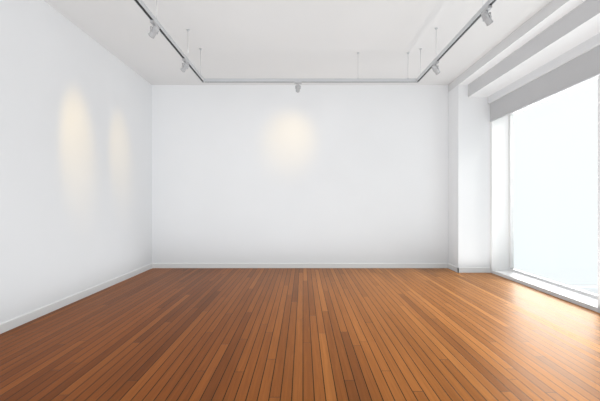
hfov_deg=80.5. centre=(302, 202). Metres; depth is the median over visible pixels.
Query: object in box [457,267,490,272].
baseboard
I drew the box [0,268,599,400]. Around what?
floor
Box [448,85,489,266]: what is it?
pier
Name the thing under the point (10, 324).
baseboard
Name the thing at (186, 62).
spotlight
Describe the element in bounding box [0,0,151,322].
wall
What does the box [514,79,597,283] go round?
window pane
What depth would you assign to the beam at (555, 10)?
4.22 m
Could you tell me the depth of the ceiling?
4.39 m
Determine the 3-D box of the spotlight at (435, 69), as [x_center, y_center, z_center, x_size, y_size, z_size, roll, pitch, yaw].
[1.573,-1.592,4.197,0.111,0.142,0.100,0,0,0]
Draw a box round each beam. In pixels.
[448,0,585,91]
[468,0,599,96]
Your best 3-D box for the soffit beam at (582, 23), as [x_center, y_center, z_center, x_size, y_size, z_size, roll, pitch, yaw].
[2.885,-1.897,1.800,0.370,0.333,8.800,0,0,0]
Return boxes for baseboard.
[0,263,152,333]
[153,263,447,267]
[448,263,458,272]
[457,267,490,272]
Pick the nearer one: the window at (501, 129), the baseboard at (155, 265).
the window at (501, 129)
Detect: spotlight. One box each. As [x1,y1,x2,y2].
[148,20,159,38]
[181,58,188,71]
[294,82,301,92]
[432,61,439,74]
[481,5,492,25]
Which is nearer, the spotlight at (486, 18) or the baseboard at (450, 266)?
the spotlight at (486, 18)
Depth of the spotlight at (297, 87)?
4.87 m
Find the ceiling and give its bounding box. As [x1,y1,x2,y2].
[44,0,551,84]
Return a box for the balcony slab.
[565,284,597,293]
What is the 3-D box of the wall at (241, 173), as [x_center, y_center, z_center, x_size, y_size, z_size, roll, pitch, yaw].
[0.395,-0.463,6.380,6.070,3.200,0.360,0,0,0]
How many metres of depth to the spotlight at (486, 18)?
3.01 m
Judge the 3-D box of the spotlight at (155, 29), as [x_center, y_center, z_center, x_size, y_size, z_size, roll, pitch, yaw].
[-1.371,-1.594,3.267,0.115,0.137,0.100,0,0,0]
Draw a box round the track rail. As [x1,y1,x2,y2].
[134,0,496,92]
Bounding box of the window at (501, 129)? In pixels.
[490,75,599,312]
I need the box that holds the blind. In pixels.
[488,33,599,121]
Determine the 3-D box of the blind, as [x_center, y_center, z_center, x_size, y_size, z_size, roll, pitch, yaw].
[3.043,-1.522,2.203,0.050,0.417,7.165,0,0,0]
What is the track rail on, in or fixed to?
hanging from the ceiling
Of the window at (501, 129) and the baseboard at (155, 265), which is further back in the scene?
the baseboard at (155, 265)
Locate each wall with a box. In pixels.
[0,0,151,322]
[152,85,447,262]

